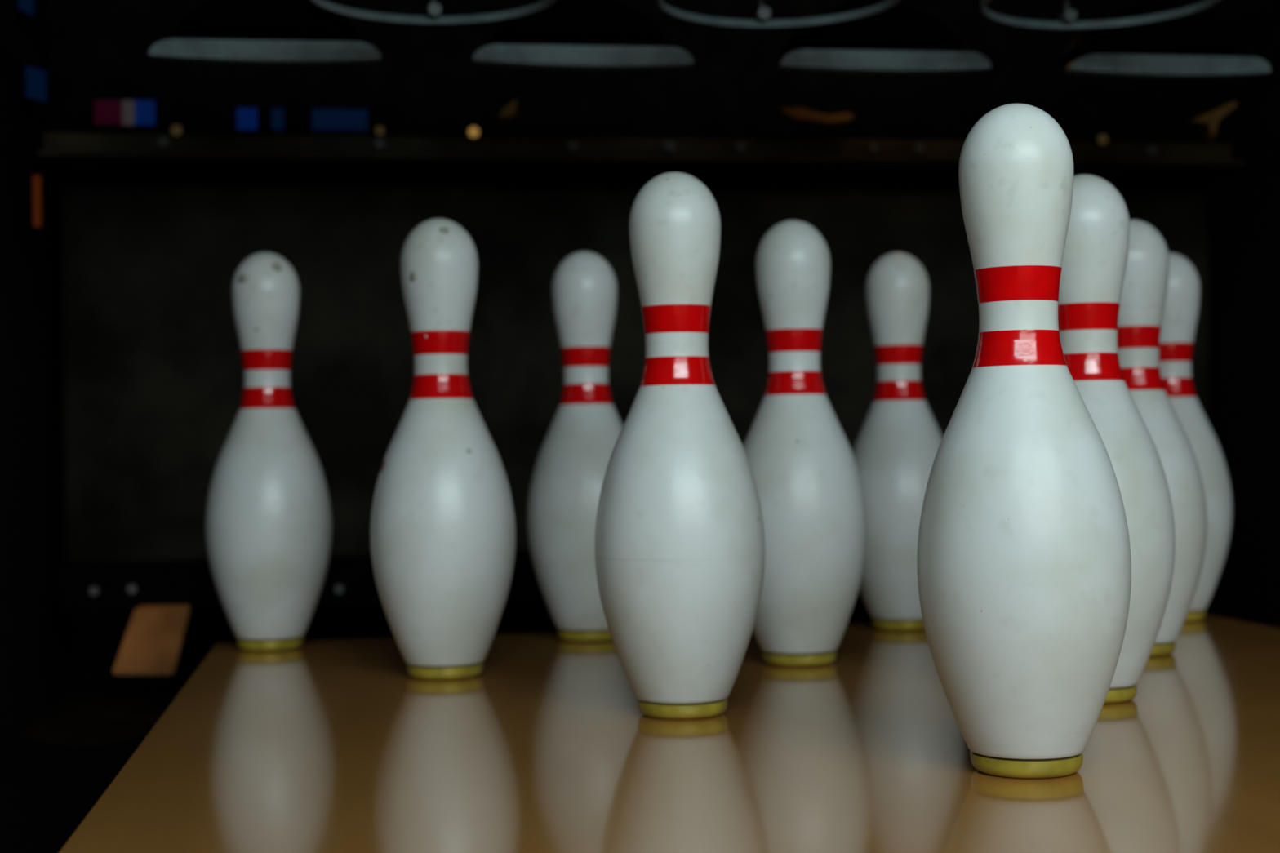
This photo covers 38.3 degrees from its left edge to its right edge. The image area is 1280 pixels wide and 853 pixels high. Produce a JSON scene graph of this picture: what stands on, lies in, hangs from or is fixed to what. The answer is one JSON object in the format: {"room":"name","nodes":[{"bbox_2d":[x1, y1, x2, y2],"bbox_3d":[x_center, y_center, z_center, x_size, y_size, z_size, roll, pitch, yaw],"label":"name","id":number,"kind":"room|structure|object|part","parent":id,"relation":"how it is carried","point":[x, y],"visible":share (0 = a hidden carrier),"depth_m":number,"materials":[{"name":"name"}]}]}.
{"room":"sports facility","nodes":[
{"label":"sports facility","id":0,"kind":"room"},
{"bbox_2d":[0,0,76,734],"bbox_3d":[-0.682,-0.299,1.772,0.025,1.365,1.570,-1,-1,-9],"label":"wall","id":1,"kind":"structure","parent":0,"point":[37,642],"depth_m":2.21,"materials":[{"name":"black paint"}]},
{"bbox_2d":[13,0,33,19],"bbox_3d":[-0.727,-0.495,2.161,0.020,0.028,0.038,-1,-1,11],"label":"display screen","id":2,"kind":"object","parent":1,"relation":"attached to","point":[22,9],"visible":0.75,"depth_m":2.16,"materials":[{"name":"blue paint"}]},
{"bbox_2d":[13,62,46,106],"bbox_3d":[-0.715,-0.401,2.162,0.020,0.044,0.043,-1,-1,19],"label":"display screen","id":3,"kind":"object","parent":1,"relation":"attached to","point":[29,80],"visible":0.95,"depth_m":2.15,"materials":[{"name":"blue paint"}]},
{"bbox_2d":[23,168,41,234],"bbox_3d":[-0.694,-0.258,2.112,0.016,0.072,0.032,-1,-1,-9],"label":"marker light","id":4,"kind":"object","parent":1,"relation":"attached to","point":[32,182],"visible":1,"depth_m":2.10,"materials":[{"name":"orange plastic"}]},
{"bbox_3d":[0.122,-0.511,1.633,1.400,0.050,0.750,-1,-1,-9],"label":"carriage","id":5,"kind":"object","parent":1,"relation":"attached to","visible":0},
{"bbox_2d":[148,0,381,63],"bbox_3d":[-0.365,-0.388,1.811,0.217,0.078,0.184,-1,-1,-9],"label":"cup","id":6,"kind":"object","parent":5,"relation":"attached to","point":[221,31],"visible":0.98,"depth_m":1.75,"materials":[{"name":"plastic"}]},
{"bbox_2d":[309,0,555,23],"bbox_3d":[-0.178,-0.403,1.576,0.218,0.070,0.218,-1,-1,-9],"label":"cup","id":7,"kind":"object","parent":5,"relation":"attached to","point":[434,11],"visible":1,"depth_m":1.67,"materials":[{"name":"plastic"}]},
{"bbox_2d":[472,0,693,68],"bbox_3d":[-0.063,-0.392,1.857,0.217,0.078,0.184,-1,-1,-9],"label":"cup","id":8,"kind":"object","parent":5,"relation":"attached to","point":[565,33],"visible":0.94,"depth_m":1.80,"materials":[{"name":"grey paint"}]},
{"bbox_2d":[657,0,900,26],"bbox_3d":[0.123,-0.410,1.622,0.218,0.070,0.218,-1,-1,-9],"label":"cup","id":9,"kind":"object","parent":5,"relation":"attached to","point":[762,14],"visible":1,"depth_m":1.71,"materials":[{"name":"metal"}]},
{"bbox_3d":[0.112,-0.415,1.716,0.005,0.058,0.006,-1,-1,-9],"label":"rod","id":10,"kind":"part","parent":9,"relation":"part of","materials":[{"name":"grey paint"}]},
{"bbox_2d":[777,0,991,73],"bbox_3d":[0.238,-0.396,1.902,0.217,0.078,0.184,-1,-1,-9],"label":"cup","id":11,"kind":"object","parent":5,"relation":"attached to","point":[901,37],"visible":0.91,"depth_m":1.84,"materials":[{"name":"grey paint"}]},
{"bbox_2d":[979,0,1221,28],"bbox_3d":[0.417,-0.418,1.666,0.218,0.070,0.218,-1,-1,-9],"label":"cup","id":12,"kind":"object","parent":5,"relation":"attached to","point":[1068,15],"visible":1,"depth_m":1.75,"materials":[{"name":"metal"}]},
{"bbox_3d":[0.407,-0.423,1.761,0.005,0.058,0.006,-1,-1,-9],"label":"rod","id":13,"kind":"part","parent":12,"relation":"part of","materials":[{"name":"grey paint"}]},
{"bbox_2d":[1059,3,1271,77],"bbox_3d":[0.537,-0.400,1.947,0.217,0.078,0.184,-1,-1,-9],"label":"cup","id":14,"kind":"object","parent":5,"relation":"attached to","point":[1192,45],"visible":0.91,"depth_m":1.89,"materials":[{"name":"grey paint"}]},
{"bbox_2d":[18,680,188,746],"bbox_3d":[0.581,0.340,-1.318,6.000,0.090,9.200,-1,-1,-9],"label":"floor","id":15,"kind":"structure","parent":0,"point":[95,716],"depth_m":2.27,"materials":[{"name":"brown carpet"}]},
{"bbox_2d":[112,604,191,675],"bbox_3d":[-0.591,0.259,2.237,0.090,0.082,0.046,-1,-1,-9],"label":"wood block","id":16,"kind":"object","parent":15,"relation":"on","point":[153,643],"visible":1,"depth_m":2.22,"materials":[{"name":"brown wood"}]},
{"bbox_2d":[70,161,1120,683],"bbox_3d":[-0.086,-0.445,3.017,6.000,1.665,0.050,-1,-1,-9],"label":"wall","id":17,"kind":"structure","parent":0,"point":[100,637],"depth_m":2.92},
{"bbox_2d":[57,613,1279,852],"bbox_3d":[0.469,0.202,-0.593,1.036,0.055,5.062,-1,-1,-9],"label":"floor","id":18,"kind":"structure","parent":0,"point":[317,746],"depth_m":1.10,"materials":[{"name":"brown wood"}]},
{"bbox_2d":[204,252,332,651],"bbox_3d":[-0.358,0.023,1.774,0.120,0.381,0.120,0,-1,-34],"label":"pin","id":19,"kind":"object","parent":18,"relation":"on","point":[268,519],"visible":1,"depth_m":1.74,"materials":[{"name":"white plastic"}]},
{"bbox_2d":[370,217,515,679],"bbox_3d":[-0.165,0.017,1.536,0.120,0.381,0.120,0,-1,-44],"label":"pin","id":20,"kind":"object","parent":18,"relation":"on","point":[442,524],"visible":1,"depth_m":1.50,"materials":[{"name":"white plastic"}]},
{"bbox_2d":[527,251,622,641],"bbox_3d":[-0.052,0.018,1.813,0.120,0.381,0.120,-1,-1,-27],"label":"pin","id":21,"kind":"object","parent":18,"relation":"on","point":[574,456],"visible":0.84,"depth_m":1.78,"materials":[{"name":"white plastic"}]},
{"bbox_2d":[595,172,765,719],"bbox_3d":[0.027,0.011,1.298,0.120,0.381,0.120,-1,-1,23],"label":"pin","id":22,"kind":"object","parent":18,"relation":"on","point":[680,548],"visible":1,"depth_m":1.26,"materials":[{"name":"white plastic"}]},
{"bbox_2d":[742,219,867,666],"bbox_3d":[0.134,0.013,1.587,0.120,0.381,0.120,-1,-1,5],"label":"pin","id":23,"kind":"object","parent":18,"relation":"on","point":[802,462],"visible":0.94,"depth_m":1.55,"materials":[{"name":"white plastic"}]},
{"bbox_2d":[852,252,942,631],"bbox_3d":[0.263,0.014,1.868,0.120,0.381,0.120,-1,-1,-12],"label":"pin","id":24,"kind":"object","parent":18,"relation":"on","point":[897,443],"visible":0.73,"depth_m":1.84,"materials":[{"name":"white plastic"}]},
{"bbox_2d":[916,102,1131,778],"bbox_3d":[0.218,0.006,1.055,0.120,0.381,0.120,-1,-1,8],"label":"pin","id":25,"kind":"object","parent":18,"relation":"on","point":[1024,559],"visible":1,"depth_m":1.02,"materials":[{"name":"white plastic"}]},
{"bbox_2d":[1057,174,1175,703],"bbox_3d":[0.326,0.007,1.342,0.123,0.381,0.123,-1,-1,27],"label":"pin","id":26,"kind":"object","parent":18,"relation":"on","point":[1095,253],"visible":0.55,"depth_m":1.31,"materials":[{"name":"white plastic"}]},
{"bbox_2d":[1117,219,1207,656],"bbox_3d":[0.434,0.008,1.621,0.120,0.381,0.120,-1,-1,-23],"label":"pin","id":27,"kind":"object","parent":18,"relation":"on","point":[1145,282],"visible":0.46,"depth_m":1.59,"materials":[{"name":"white plastic"}]},
{"bbox_2d":[1159,252,1232,622],"bbox_3d":[0.550,0.010,1.915,0.120,0.381,0.120,-1,-1,20],"label":"pin","id":28,"kind":"object","parent":18,"relation":"on","point":[1181,308],"visible":0.46,"depth_m":1.89,"materials":[{"name":"white plastic"}]},
{"bbox_2d":[1120,0,1279,628],"bbox_3d":[0.855,-0.321,2.004,0.025,1.365,1.570,-1,-1,-9],"label":"wall","id":29,"kind":"structure","parent":0,"point":[1243,202],"depth_m":2.39,"materials":[{"name":"black paint"}]},
{"bbox_2d":[44,0,1191,169],"bbox_3d":[0.001,-0.640,2.431,1.512,0.590,0.040,-1,-1,-9],"label":"machine cover","id":30,"kind":"object","parent":29,"relation":"attached to","point":[734,86],"visible":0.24,"depth_m":2.41,"materials":[{"name":"black paint"}]},
{"bbox_2d":[91,97,159,130],"bbox_3d":[-0.630,-0.383,2.261,0.080,0.038,0.020,-1,-1,-9],"label":"display screen","id":31,"kind":"object","parent":30,"relation":"attached to","point":[108,113],"visible":1,"depth_m":2.25,"materials":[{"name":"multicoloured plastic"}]},
{"bbox_2d":[233,105,395,134],"bbox_3d":[-0.404,-0.380,2.295,0.198,0.034,0.020,-1,-1,-9],"label":"display screen","id":32,"kind":"object","parent":30,"relation":"attached to","point":[248,119],"visible":0.85,"depth_m":2.29,"materials":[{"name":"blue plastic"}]},
{"bbox_2d":[46,165,1208,613],"bbox_3d":[0.022,-0.056,2.376,1.510,0.550,0.043,-1,-1,-9],"label":"panel","id":33,"kind":"object","parent":30,"relation":"hanging from","point":[153,371],"visible":0.32,"depth_m":2.33,"materials":[{"name":"fabric"}]},
{"bbox_2d":[37,131,1245,168],"bbox_3d":[0.034,-0.342,2.288,1.495,0.034,0.065,-1,-1,-9],"label":"beam","id":34,"kind":"structure","parent":29,"relation":"attached to","point":[56,145],"depth_m":2.26,"materials":[{"name":"brown paint"}]},
{"bbox_2d":[169,124,183,137],"bbox_3d":[-0.548,-0.350,2.186,0.015,0.015,0.017,-1,-1,-9],"label":"lamp","id":35,"kind":"object","parent":34,"relation":"on","point":[176,130],"visible":1,"depth_m":2.18,"materials":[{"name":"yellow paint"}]},
{"bbox_2d":[374,125,385,137],"bbox_3d":[-0.313,-0.356,2.222,0.013,0.013,0.016,-1,-1,-9],"label":"lamp","id":36,"kind":"object","parent":34,"relation":"attached to","point":[380,131],"visible":1,"depth_m":2.22,"materials":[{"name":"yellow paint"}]},
{"bbox_2d":[466,125,479,139],"bbox_3d":[-0.202,-0.357,2.238,0.015,0.015,0.017,-1,-1,-9],"label":"lamp","id":37,"kind":"object","parent":34,"relation":"attached to","point":[473,133],"visible":1,"depth_m":2.23,"materials":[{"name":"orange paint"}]},
{"bbox_2d":[496,98,516,119],"bbox_3d":[-0.162,-0.385,2.239,0.025,0.024,0.015,-1,-1,-9],"label":"bracket","id":38,"kind":"object","parent":34,"relation":"attached to","point":[508,112],"visible":1,"depth_m":2.23,"materials":[{"name":"gold metal"}]},
{"bbox_2d":[777,107,853,124],"bbox_3d":[0.219,-0.386,2.296,0.094,0.019,0.015,-1,-1,-9],"label":"bracket","id":39,"kind":"object","parent":34,"relation":"attached to","point":[795,113],"visible":1,"depth_m":2.29,"materials":[{"name":"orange metal"}]},
{"bbox_2d":[1093,133,1107,146],"bbox_3d":[0.590,-0.366,2.358,0.015,0.015,0.017,-1,-1,-9],"label":"lamp","id":40,"kind":"object","parent":34,"relation":"on","point":[1100,140],"visible":1,"depth_m":2.35,"materials":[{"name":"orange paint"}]},
{"bbox_2d":[1183,101,1236,141],"bbox_3d":[0.728,-0.390,2.355,0.064,0.048,0.020,-1,-1,-9],"label":"bracket","id":41,"kind":"object","parent":34,"relation":"attached to","point":[1209,122],"visible":1,"depth_m":2.35,"materials":[{"name":"gold metal"}]}
]}

